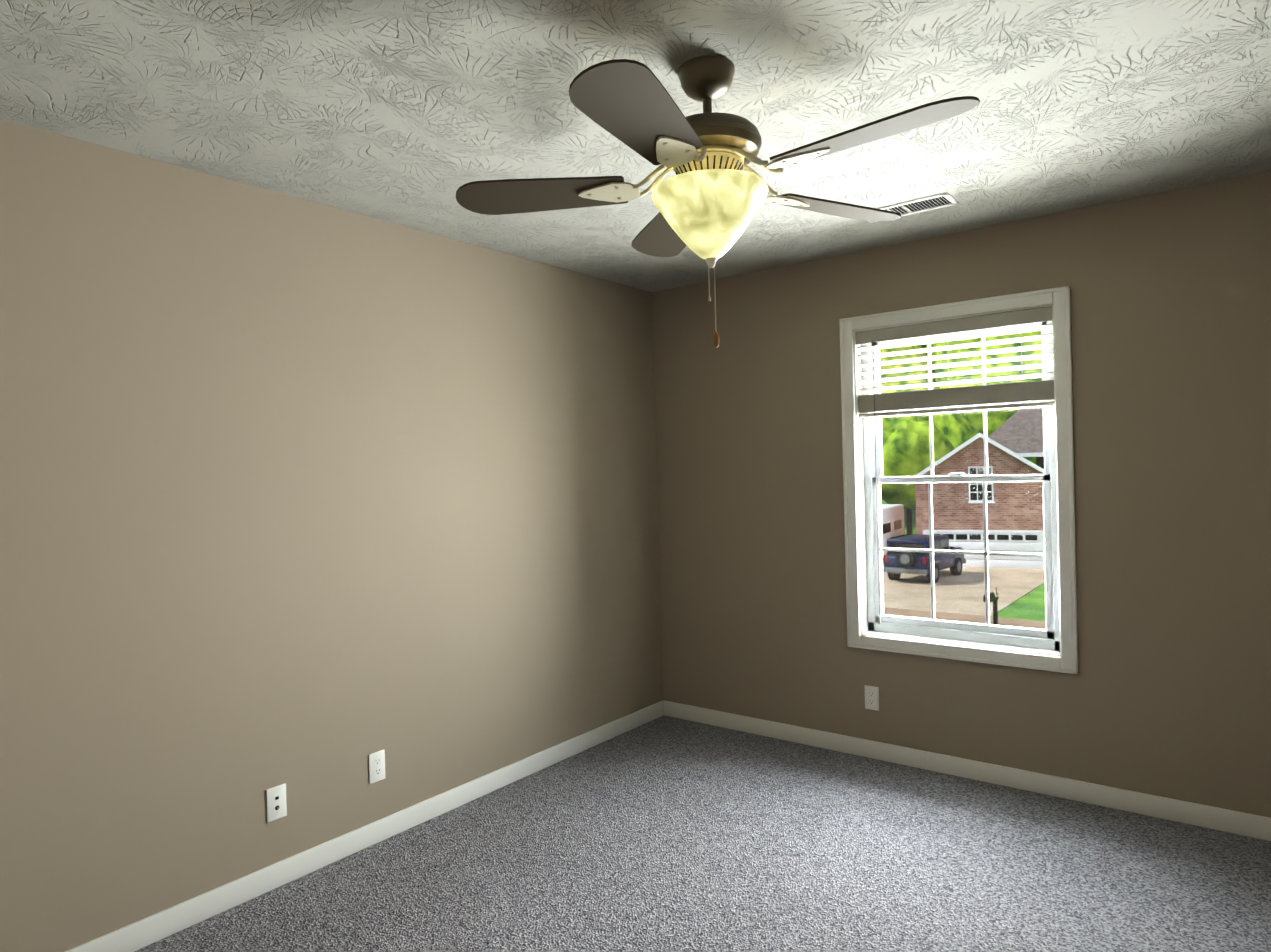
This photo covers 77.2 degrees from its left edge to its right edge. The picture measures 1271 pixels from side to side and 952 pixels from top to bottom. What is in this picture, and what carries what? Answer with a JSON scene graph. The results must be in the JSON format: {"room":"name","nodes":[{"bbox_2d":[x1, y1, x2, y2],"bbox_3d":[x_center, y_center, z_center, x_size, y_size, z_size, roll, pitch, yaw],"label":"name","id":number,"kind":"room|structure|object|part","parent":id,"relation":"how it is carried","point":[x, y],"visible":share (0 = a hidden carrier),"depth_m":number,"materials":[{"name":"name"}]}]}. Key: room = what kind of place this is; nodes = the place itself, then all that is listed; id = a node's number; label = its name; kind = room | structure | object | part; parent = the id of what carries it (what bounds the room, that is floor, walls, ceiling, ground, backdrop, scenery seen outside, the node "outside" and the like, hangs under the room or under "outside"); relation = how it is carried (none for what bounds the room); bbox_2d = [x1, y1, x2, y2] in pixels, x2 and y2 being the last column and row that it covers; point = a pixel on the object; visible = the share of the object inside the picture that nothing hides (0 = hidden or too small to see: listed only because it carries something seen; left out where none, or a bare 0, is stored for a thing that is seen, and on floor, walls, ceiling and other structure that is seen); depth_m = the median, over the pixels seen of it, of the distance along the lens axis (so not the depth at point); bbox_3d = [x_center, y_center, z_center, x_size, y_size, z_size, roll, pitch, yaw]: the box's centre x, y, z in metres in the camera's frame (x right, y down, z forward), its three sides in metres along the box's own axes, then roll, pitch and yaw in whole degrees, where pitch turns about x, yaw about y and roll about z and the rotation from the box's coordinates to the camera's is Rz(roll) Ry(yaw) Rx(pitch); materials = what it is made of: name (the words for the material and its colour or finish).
{"room":"empty bedroom","nodes":[
{"label":"empty bedroom","id":0,"kind":"room"},
{"bbox_2d":[0,119,662,951],"bbox_3d":[-1.149,0.209,3.079,0.160,2.440,4.280,-1,1,38],"label":"wall","id":1,"kind":"structure","parent":0,"point":[312,505],"depth_m":2.79,"materials":[{"name":"beige paint"}]},
{"bbox_2d":[266,783,286,821],"bbox_3d":[-1.253,1.143,2.781,0.011,0.115,0.070,-1,1,38],"label":"outlet","id":2,"kind":"object","parent":1,"relation":"attached to","point":[276,803],"visible":1,"depth_m":2.78,"materials":[{"name":"white plastic"}]},
{"bbox_2d":[65,700,664,951],"bbox_3d":[-1.047,1.384,3.035,0.017,0.085,3.960,-1,1,38],"label":"baseboard","id":3,"kind":"structure","parent":1,"relation":"attached to","point":[149,930],"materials":[{"name":"white wood"}]},
{"bbox_2d":[369,750,384,783],"bbox_3d":[-1.007,1.133,3.101,0.007,0.115,0.070,-1,1,38],"label":"electrical outlet","id":4,"kind":"object","parent":1,"relation":"attached to","point":[376,766],"visible":1,"depth_m":3.10,"materials":[{"name":"white plastic"}]},
{"bbox_2d":[0,0,1270,291],"bbox_3d":[0.226,-1.099,1.973,3.728,0.120,4.280,-1,1,38],"label":"ceiling","id":5,"kind":"structure","parent":0,"point":[414,114],"depth_m":2.19,"materials":[{"name":"white paint"}]},
{"bbox_2d":[456,55,978,347],"bbox_3d":[0.217,-0.684,2.001,1.239,0.710,1.269,-1,1,38],"label":"ceiling fan","id":6,"kind":"object","parent":5,"relation":"hanging from","point":[710,197],"visible":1,"depth_m":1.95,"materials":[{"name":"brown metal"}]},
{"bbox_3d":[-0.179,-0.760,2.067,0.535,0.083,0.373,-1,1,38],"label":"blade","id":7,"kind":"part","parent":6,"relation":"part of","materials":[{"name":"brown wood"}]},
{"bbox_3d":[0.058,-0.763,1.695,0.227,0.083,0.594,-1,1,38],"label":"blade","id":8,"kind":"part","parent":6,"relation":"part of","materials":[{"name":"brown wood"}]},
{"bbox_3d":[0.192,-0.644,2.038,0.298,0.182,0.298,-1,1,38],"label":"lamp shade","id":9,"kind":"part","parent":6,"relation":"part of","materials":[{"name":"yellow glass"}]},
{"bbox_3d":[0.513,-0.780,2.209,0.293,0.083,0.573,-1,1,38],"label":"blade","id":10,"kind":"part","parent":6,"relation":"part of","materials":[{"name":"brown"}]},
{"bbox_3d":[0.450,-0.774,1.786,0.605,0.083,0.166,-1,1,38],"label":"blade","id":11,"kind":"part","parent":6,"relation":"part of","materials":[{"name":"brown"}]},
{"bbox_2d":[868,193,958,222],"bbox_3d":[1.087,-1.068,3.186,0.360,0.011,0.160,-1,1,38],"label":"ceiling vent","id":12,"kind":"object","parent":5,"relation":"in","point":[925,204],"visible":0.71,"depth_m":3.14,"materials":[{"name":"white metal"}]},
{"bbox_2d":[134,715,1270,951],"bbox_3d":[0.295,1.460,1.996,3.728,0.120,4.280,-1,1,38],"label":"floor","id":13,"kind":"structure","parent":0,"point":[664,833],"depth_m":2.79,"materials":[{"name":"carpet"}]},
{"bbox_2d":[652,171,1270,817],"bbox_3d":[1.523,0.132,3.612,3.408,2.440,0.160,-1,1,38],"label":"wall","id":14,"kind":"structure","parent":0,"point":[1166,691],"depth_m":3.29,"materials":[{"name":"beige paint"}]},
{"bbox_2d":[865,685,878,710],"bbox_3d":[1.138,1.070,3.832,0.070,0.115,0.007,-1,1,38],"label":"electrical outlet","id":15,"kind":"object","parent":14,"relation":"attached to","point":[871,697],"visible":1,"depth_m":3.83,"materials":[{"name":"white plastic"}]},
{"bbox_2d":[839,286,1077,673],"bbox_3d":[1.463,0.025,3.646,0.995,1.597,0.194,-1,1,38],"label":"window","id":16,"kind":"structure","parent":14,"relation":"in","point":[1059,635],"depth_m":3.61,"materials":[{"name":"white"}]},
{"bbox_2d":[856,306,1053,623],"bbox_3d":[1.435,-0.001,3.611,0.855,1.406,0.071,-1,1,38],"label":"window blinds","id":17,"kind":"object","parent":16,"relation":"attached to","point":[988,395],"visible":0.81,"depth_m":3.58,"materials":[{"name":"beige plastic"}]},
{"bbox_2d":[665,701,1270,840],"bbox_3d":[1.507,1.311,3.551,3.360,0.085,0.013,-1,1,38],"label":"baseboard","id":18,"kind":"structure","parent":14,"relation":"attached to","point":[1231,821],"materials":[{"name":"white wood"}]},
{"label":"outside","id":19,"kind":"structure","parent":0,"visible":0},
{"bbox_2d":[881,499,1045,620],"bbox_3d":[30.725,3.685,68.368,210.000,0.300,134.000,-1,1,38],"label":"ground","id":20,"kind":"structure","parent":19,"point":[1020,608],"depth_m":26.82,"materials":[{"name":"green plant"}]},
{"bbox_2d":[880,344,935,420],"bbox_3d":[18.893,-5.894,64.320,12.944,19.562,14.967,-1,1,38],"label":"tree","id":21,"kind":"object","parent":20,"relation":"on","point":[925,417],"depth_m":58.26,"materials":[{"name":"green plant"}]},
{"bbox_2d":[881,415,953,533],"bbox_3d":[16.486,-0.178,48.309,5.624,8.551,5.228,-1,1,38],"label":"tree","id":22,"kind":"object","parent":20,"relation":"on","point":[921,445],"depth_m":46.39,"materials":[{"name":"green plant"}]},
{"bbox_2d":[906,407,1044,568],"bbox_3d":[23.478,-0.308,39.031,18.350,8.600,11.780,-1,1,24],"label":"house","id":23,"kind":"structure","parent":20,"relation":"on","point":[1014,540],"depth_m":36.46,"materials":[{"name":"brick"}]},
{"bbox_2d":[922,330,1041,463],"bbox_3d":[27.654,-5.524,57.802,14.028,18.466,15.342,-1,1,38],"label":"tree","id":24,"kind":"object","parent":20,"relation":"on","point":[960,423],"depth_m":53.29,"materials":[{"name":"green plant"}]},
{"bbox_2d":[883,563,1044,616],"bbox_3d":[11.648,4.440,34.322,10.600,0.230,15.200,-1,1,38],"label":"ground","id":25,"kind":"structure","parent":19,"point":[949,606],"depth_m":30.49,"materials":[{"name":"concrete"}]},
{"bbox_2d":[881,504,904,562],"bbox_3d":[11.433,2.938,39.653,2.440,2.750,6.400,-1,1,32],"label":"trailer","id":26,"kind":"object","parent":25,"relation":"on","point":[885,511],"depth_m":39.53,"materials":[{"name":"white"}]},
{"bbox_2d":[883,533,965,582],"bbox_3d":[12.287,3.407,33.780,2.170,1.830,4.678,-1,1,38],"label":"suv","id":27,"kind":"object","parent":25,"relation":"on","point":[908,556],"depth_m":32.55,"materials":[{"name":"blue paint"}]},
{"bbox_2d":[884,607,1045,629],"bbox_3d":[-3.044,4.927,24.846,210.000,0.220,17.800,-1,1,38],"label":"ground","id":28,"kind":"structure","parent":19,"point":[960,618],"depth_m":24.93,"materials":[{"name":"grey concrete"}]},
{"bbox_2d":[983,587,997,624],"bbox_3d":[10.004,3.817,22.298,0.190,1.380,1.080,-1,1,38],"label":"mailbox","id":29,"kind":"object","parent":28,"relation":"on","point":[995,613],"depth_m":22.52,"materials":[{"name":"black metal"}]}
]}

